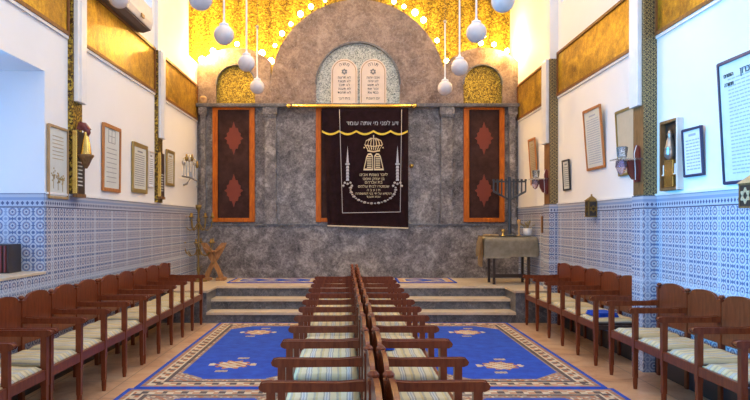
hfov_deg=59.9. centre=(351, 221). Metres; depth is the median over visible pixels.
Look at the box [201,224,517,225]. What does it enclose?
trim
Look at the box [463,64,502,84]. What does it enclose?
trim
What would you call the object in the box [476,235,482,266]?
hanging cloth
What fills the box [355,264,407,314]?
bench
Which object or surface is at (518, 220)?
candle holder
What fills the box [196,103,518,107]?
trim
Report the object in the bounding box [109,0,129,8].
globe pendant
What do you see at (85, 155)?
wall sconce
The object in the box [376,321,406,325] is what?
seat cushion
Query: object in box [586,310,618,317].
folded cloth
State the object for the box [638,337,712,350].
seat cushion
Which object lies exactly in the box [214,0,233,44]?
globe pendant
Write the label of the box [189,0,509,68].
wall
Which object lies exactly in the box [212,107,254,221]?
decorative panel
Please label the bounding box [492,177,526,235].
menorah
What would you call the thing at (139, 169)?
framed document
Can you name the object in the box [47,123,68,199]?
framed picture
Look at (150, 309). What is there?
seat cushion
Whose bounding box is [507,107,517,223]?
trim
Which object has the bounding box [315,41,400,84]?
trim
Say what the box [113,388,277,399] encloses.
rug
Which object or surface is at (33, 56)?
wall
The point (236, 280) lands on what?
rug
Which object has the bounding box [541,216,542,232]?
thermometer
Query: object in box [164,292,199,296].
seat cushion
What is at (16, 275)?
window sill
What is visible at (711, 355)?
seat cushion
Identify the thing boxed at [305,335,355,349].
seat cushion
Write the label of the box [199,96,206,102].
rosette
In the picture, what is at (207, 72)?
arch
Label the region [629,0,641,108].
duct
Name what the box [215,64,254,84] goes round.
trim
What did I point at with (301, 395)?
seat cushion
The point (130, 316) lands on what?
seat cushion
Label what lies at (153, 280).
bench
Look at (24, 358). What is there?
seat cushion
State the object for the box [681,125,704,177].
framed document
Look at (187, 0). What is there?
wall
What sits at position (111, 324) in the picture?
seat cushion
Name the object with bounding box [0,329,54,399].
bench
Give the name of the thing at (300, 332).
bench
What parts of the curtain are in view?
embroidered crown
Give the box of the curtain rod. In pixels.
[286,103,416,108]
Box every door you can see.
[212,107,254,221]
[316,108,326,221]
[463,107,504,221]
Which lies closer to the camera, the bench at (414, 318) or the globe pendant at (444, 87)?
the bench at (414, 318)
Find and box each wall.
[0,0,197,205]
[187,0,188,54]
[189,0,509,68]
[510,0,749,206]
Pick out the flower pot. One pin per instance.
(526, 231)
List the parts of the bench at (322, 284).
armrest, armrest, armrest, armrest, armrest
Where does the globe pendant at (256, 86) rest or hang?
hanging from the ceiling
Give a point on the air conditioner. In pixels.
(138, 14)
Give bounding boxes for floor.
[25,323,708,399]
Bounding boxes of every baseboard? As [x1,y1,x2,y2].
[11,320,161,399]
[565,317,749,399]
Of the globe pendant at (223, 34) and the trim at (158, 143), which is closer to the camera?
the globe pendant at (223, 34)
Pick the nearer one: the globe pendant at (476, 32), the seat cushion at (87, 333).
the seat cushion at (87, 333)
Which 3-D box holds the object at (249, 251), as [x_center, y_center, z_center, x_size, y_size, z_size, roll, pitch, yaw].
[0.100,0.533,11.670,5.780,0.934,0.100,0,0,0]
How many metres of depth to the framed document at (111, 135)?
7.48 m
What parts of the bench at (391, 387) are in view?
backrest, backrest, backrest, post, backrest, armrest, armrest, leg, armrest, leg, leg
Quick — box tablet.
[331,59,385,102]
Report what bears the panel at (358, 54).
attached to the wall at (272, 17)
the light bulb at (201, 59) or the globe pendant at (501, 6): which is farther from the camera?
the light bulb at (201, 59)
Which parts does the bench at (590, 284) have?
leg, leg, armrest, leg, armrest, post, seat rail, leg, backrest, armrest, post, backrest, leg, armrest, post, backrest, armrest, leg, post, backrest, armrest, rail, post, backrest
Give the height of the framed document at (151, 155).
0.498 m
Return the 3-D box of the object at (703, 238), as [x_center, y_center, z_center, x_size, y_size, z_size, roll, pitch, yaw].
[2.984,0.605,4.700,0.012,1.730,14.000,0,0,0]
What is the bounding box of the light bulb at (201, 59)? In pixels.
[198,56,204,63]
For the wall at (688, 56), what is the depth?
7.46 m
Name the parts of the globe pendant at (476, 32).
rod, glass globe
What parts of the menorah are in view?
arm, stem, arm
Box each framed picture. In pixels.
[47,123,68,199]
[614,107,632,175]
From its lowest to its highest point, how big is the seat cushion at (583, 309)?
0.050 m
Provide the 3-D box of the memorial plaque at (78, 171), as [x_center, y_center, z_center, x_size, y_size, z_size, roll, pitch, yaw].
[-2.717,-0.573,6.484,0.045,0.655,0.232,0,0,0]
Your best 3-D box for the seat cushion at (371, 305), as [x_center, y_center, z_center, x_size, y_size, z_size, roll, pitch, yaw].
[0.313,1.015,7.698,0.430,0.050,0.475,0,0,0]
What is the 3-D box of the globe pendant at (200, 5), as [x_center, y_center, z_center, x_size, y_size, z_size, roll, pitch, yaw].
[-1.399,-3.341,6.000,0.220,2.777,0.220,0,0,0]
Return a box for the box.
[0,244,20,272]
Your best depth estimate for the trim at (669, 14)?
5.98 m
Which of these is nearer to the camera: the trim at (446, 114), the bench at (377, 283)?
the bench at (377, 283)
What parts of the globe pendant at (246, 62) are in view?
rod, glass globe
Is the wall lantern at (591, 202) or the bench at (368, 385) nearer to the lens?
the bench at (368, 385)
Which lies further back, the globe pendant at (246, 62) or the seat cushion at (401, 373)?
the globe pendant at (246, 62)
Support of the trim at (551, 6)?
attached to the wall at (688, 56)
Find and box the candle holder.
[516,219,521,235]
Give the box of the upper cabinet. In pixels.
[659,117,683,190]
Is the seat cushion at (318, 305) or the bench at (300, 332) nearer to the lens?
the bench at (300, 332)
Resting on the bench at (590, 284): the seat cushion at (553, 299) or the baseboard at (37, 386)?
the seat cushion at (553, 299)
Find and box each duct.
[74,0,86,104]
[158,50,165,139]
[541,59,548,144]
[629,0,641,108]
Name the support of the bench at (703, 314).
on the floor
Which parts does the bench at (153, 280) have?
post, backrest, post, backrest, armrest, post, backrest, armrest, leg, post, backrest, armrest, leg, backrest, armrest, post, leg, seat rail, armrest, leg, armrest, leg, leg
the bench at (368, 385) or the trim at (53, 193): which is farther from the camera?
the trim at (53, 193)
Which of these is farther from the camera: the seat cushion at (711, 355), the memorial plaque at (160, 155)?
the memorial plaque at (160, 155)
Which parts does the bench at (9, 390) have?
leg, armrest, seat rail, armrest, leg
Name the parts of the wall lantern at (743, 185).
lantern frame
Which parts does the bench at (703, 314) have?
leg, armrest, leg, armrest, post, leg, backrest, seat rail, post, armrest, leg, backrest, armrest, post, backrest, armrest, leg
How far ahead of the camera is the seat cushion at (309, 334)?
5.84 m
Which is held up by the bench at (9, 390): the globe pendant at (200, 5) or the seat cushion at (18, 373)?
the seat cushion at (18, 373)
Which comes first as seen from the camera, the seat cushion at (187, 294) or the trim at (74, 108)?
the trim at (74, 108)
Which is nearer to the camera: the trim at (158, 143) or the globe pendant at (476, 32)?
the globe pendant at (476, 32)
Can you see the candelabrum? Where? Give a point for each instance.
(198, 207)
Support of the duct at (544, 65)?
attached to the wall at (688, 56)
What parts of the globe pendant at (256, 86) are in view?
rod, glass globe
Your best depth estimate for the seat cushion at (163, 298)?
8.52 m
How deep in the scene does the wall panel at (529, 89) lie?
10.91 m
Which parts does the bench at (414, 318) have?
backrest, backrest, backrest, armrest, armrest, armrest, armrest, armrest, leg, leg, armrest, seat rail, leg, leg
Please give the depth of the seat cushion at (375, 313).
7.10 m
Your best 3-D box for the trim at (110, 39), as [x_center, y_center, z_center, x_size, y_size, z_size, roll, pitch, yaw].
[-2.775,-2.120,7.890,0.030,0.660,2.540,0,0,0]
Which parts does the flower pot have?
pot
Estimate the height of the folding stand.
0.644 m
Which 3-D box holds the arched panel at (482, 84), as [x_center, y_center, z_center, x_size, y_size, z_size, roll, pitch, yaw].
[2.358,-2.474,11.835,0.702,0.721,0.130,0,0,0]
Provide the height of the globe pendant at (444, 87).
2.861 m
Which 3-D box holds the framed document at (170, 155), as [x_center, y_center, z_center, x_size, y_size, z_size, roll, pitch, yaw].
[-2.773,-0.820,9.920,0.021,0.548,0.440,1,0,0]
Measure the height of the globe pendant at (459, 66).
2.861 m
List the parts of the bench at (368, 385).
leg, leg, leg, armrest, armrest, armrest, post, post, backrest, post, backrest, post, backrest, backrest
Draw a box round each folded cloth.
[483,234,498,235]
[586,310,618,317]
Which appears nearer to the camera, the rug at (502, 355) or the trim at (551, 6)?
the rug at (502, 355)
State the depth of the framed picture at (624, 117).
7.02 m
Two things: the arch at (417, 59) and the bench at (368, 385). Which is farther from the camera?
the arch at (417, 59)
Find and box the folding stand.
[201,243,226,280]
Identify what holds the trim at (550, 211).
attached to the wall at (688, 56)
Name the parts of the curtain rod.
rod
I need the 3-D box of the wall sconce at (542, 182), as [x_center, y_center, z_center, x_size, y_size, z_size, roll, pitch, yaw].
[2.745,-0.593,9.560,0.240,0.371,0.220,0,0,0]
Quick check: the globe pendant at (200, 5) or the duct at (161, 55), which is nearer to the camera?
the globe pendant at (200, 5)
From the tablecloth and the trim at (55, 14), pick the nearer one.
the trim at (55, 14)
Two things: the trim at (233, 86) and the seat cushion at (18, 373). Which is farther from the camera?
the trim at (233, 86)
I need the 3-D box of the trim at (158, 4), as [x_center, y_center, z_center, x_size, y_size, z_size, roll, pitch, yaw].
[-2.765,-3.580,9.290,0.050,2.300,0.220,0,0,0]
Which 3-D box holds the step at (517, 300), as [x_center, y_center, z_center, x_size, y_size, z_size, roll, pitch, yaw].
[0.100,1.250,10.885,5.780,0.440,2.830,0,0,0]
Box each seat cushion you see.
[0,350,76,366]
[0,366,41,386]
[28,338,101,351]
[58,328,122,339]
[83,320,139,329]
[107,312,156,321]
[127,306,169,313]
[147,301,180,307]
[151,296,190,301]
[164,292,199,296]
[286,392,359,399]
[294,367,357,380]
[300,348,355,357]
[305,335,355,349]
[308,333,353,336]
[311,321,352,325]
[314,312,351,315]
[316,305,349,306]
[371,305,394,306]
[373,312,399,314]
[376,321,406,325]
[380,325,411,335]
[381,335,414,338]
[386,348,425,356]
[389,367,437,380]
[399,392,451,399]
[528,293,566,298]
[539,296,574,302]
[551,302,592,308]
[564,307,606,314]
[580,314,631,322]
[614,327,680,338]
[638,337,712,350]
[667,348,749,364]
[703,363,749,383]
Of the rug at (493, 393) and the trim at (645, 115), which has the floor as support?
the rug at (493, 393)
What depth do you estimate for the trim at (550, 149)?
9.43 m
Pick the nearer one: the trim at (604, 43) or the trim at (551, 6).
the trim at (604, 43)
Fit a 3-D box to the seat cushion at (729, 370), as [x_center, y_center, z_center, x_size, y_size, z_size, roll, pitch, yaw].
[2.719,1.015,4.412,0.430,0.050,0.455,0,0,-1]
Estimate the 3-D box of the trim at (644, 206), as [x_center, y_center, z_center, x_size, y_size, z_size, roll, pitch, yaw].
[2.913,0.605,6.485,0.130,1.730,0.254,0,0,0]
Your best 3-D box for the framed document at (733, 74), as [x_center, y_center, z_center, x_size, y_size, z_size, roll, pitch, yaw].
[2.949,-0.778,4.725,0.074,0.968,0.950,0,0,0]
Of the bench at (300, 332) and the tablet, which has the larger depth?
the tablet
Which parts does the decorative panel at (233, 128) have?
panel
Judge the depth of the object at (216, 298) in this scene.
9.75 m
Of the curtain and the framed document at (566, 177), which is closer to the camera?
the framed document at (566, 177)
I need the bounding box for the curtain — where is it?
[322,108,407,228]
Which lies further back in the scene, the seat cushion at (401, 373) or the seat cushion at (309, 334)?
the seat cushion at (309, 334)
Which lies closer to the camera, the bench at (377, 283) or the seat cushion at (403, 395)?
the seat cushion at (403, 395)
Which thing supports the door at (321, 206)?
in the wall at (272, 17)
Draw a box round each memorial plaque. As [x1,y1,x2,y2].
[72,130,85,197]
[158,153,164,199]
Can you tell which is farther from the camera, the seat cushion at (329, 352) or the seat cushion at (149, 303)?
the seat cushion at (149, 303)
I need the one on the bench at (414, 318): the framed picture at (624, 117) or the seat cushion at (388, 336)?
the seat cushion at (388, 336)
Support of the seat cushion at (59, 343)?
on the bench at (66, 306)
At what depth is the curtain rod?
11.47 m
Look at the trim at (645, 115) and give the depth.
6.37 m
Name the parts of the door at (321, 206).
panel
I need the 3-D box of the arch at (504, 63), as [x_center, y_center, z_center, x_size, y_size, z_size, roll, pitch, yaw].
[2.337,-2.627,11.826,1.307,1.027,0.247,0,0,0]
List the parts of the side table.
leg, leg, leg, leg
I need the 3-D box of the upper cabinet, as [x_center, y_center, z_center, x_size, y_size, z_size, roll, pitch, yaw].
[2.955,-0.620,6.030,0.104,0.656,0.340,0,0,0]
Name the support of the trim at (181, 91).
attached to the wall at (33, 56)
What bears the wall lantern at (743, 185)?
attached to the wall at (688, 56)
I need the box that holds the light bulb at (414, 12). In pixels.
[412,9,417,16]
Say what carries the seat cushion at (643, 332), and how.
on the bench at (703, 314)
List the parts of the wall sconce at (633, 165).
lamp shade, oil glass, glass shelf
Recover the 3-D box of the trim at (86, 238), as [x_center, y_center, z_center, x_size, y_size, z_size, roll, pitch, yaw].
[-2.784,0.605,4.700,0.012,1.730,14.000,0,0,0]
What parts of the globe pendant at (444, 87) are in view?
rod, glass globe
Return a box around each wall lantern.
[584,194,596,216]
[737,175,749,207]
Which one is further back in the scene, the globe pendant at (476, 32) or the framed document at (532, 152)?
the framed document at (532, 152)
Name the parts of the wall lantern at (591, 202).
lantern frame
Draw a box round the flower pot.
[521,221,534,235]
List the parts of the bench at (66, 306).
backrest, post, armrest, backrest, leg, post, armrest, backrest, post, leg, armrest, backrest, post, seat rail, armrest, leg, armrest, leg, leg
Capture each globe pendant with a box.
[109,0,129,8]
[189,0,212,10]
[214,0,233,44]
[238,0,254,71]
[250,25,263,93]
[438,20,451,95]
[451,0,467,75]
[466,0,486,42]
[491,0,514,12]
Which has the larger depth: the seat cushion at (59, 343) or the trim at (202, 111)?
the trim at (202, 111)
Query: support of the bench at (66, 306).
on the floor
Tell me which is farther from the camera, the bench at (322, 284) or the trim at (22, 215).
the bench at (322, 284)
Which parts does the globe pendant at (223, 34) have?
rod, glass globe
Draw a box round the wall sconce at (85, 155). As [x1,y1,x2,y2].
[77,121,93,168]
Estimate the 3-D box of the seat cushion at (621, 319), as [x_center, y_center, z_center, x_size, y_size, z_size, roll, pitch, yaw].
[2.719,1.015,6.915,0.430,0.050,0.455,0,0,0]
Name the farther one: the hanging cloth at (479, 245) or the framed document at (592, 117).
the hanging cloth at (479, 245)
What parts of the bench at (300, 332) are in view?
leg, leg, leg, armrest, armrest, armrest, armrest, armrest, armrest, post, backrest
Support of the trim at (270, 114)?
attached to the wall at (272, 17)
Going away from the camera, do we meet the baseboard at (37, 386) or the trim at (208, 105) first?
the baseboard at (37, 386)
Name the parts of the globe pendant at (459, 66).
rod, glass globe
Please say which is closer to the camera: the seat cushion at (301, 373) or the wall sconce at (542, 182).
the seat cushion at (301, 373)
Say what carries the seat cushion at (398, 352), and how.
on the bench at (414, 318)
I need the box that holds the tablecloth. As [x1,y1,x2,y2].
[482,236,538,257]
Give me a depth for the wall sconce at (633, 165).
6.45 m
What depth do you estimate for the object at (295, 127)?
11.72 m
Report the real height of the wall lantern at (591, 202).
0.282 m
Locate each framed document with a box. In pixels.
[101,122,121,192]
[131,141,147,193]
[148,151,154,187]
[165,149,174,186]
[528,137,537,184]
[561,159,570,190]
[582,104,605,170]
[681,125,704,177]
[716,50,749,184]
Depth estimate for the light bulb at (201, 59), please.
11.56 m
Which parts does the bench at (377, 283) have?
armrest, armrest, armrest, armrest, armrest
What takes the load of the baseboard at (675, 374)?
attached to the wall at (688, 56)
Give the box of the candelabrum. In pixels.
[184,205,214,281]
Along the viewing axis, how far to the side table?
10.61 m
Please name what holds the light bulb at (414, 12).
attached to the wall at (272, 17)
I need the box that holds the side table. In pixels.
[488,257,529,283]
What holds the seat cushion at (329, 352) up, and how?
on the bench at (300, 332)
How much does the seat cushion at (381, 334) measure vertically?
0.050 m
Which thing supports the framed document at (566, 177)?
attached to the wall at (688, 56)
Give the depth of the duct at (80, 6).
6.46 m
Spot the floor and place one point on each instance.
(648, 388)
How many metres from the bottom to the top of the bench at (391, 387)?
0.902 m
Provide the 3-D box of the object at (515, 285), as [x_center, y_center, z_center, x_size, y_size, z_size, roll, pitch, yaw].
[0.100,1.015,10.875,5.780,0.030,2.850,0,0,0]
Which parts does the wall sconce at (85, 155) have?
lamp shade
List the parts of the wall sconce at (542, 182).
lamp shade, oil glass, glass shelf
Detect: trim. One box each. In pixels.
[0,193,44,270]
[0,193,197,358]
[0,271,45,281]
[7,0,69,38]
[45,192,195,207]
[68,0,81,193]
[87,0,155,94]
[154,0,162,50]
[154,50,162,202]
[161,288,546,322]
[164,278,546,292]
[166,57,197,121]
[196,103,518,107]
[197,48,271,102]
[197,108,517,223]
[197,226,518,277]
[198,107,207,223]
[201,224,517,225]
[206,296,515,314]
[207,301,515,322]
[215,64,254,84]
[217,66,254,102]
[263,107,277,223]
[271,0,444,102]
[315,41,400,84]
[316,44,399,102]
[439,107,454,223]
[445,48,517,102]
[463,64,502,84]
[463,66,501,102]
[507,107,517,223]
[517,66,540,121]
[517,186,737,207]
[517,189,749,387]
[543,204,557,322]
[544,59,557,203]
[545,0,557,59]
[556,0,628,97]
[632,195,655,371]
[633,0,656,195]
[655,0,721,38]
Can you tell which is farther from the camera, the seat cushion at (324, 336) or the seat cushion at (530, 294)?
the seat cushion at (530, 294)
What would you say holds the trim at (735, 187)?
attached to the wall at (688, 56)
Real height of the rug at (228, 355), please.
0.011 m
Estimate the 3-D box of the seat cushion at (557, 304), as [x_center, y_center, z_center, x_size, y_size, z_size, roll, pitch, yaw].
[2.719,1.015,7.965,0.430,0.050,0.455,0,0,1]
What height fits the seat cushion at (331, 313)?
0.050 m
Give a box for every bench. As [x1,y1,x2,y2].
[0,279,147,399]
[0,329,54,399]
[98,263,204,363]
[258,313,382,399]
[283,277,363,379]
[307,264,355,314]
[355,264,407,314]
[358,277,448,379]
[367,313,490,399]
[522,263,631,365]
[604,283,749,399]
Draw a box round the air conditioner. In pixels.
[102,0,152,32]
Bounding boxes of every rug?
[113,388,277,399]
[134,323,297,387]
[227,278,314,282]
[394,278,456,282]
[411,323,606,387]
[451,388,630,399]
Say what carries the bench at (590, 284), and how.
on the floor
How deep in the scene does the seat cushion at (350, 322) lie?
6.39 m
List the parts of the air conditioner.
casing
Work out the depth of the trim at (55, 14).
5.99 m
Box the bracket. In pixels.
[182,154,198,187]
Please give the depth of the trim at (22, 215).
5.89 m

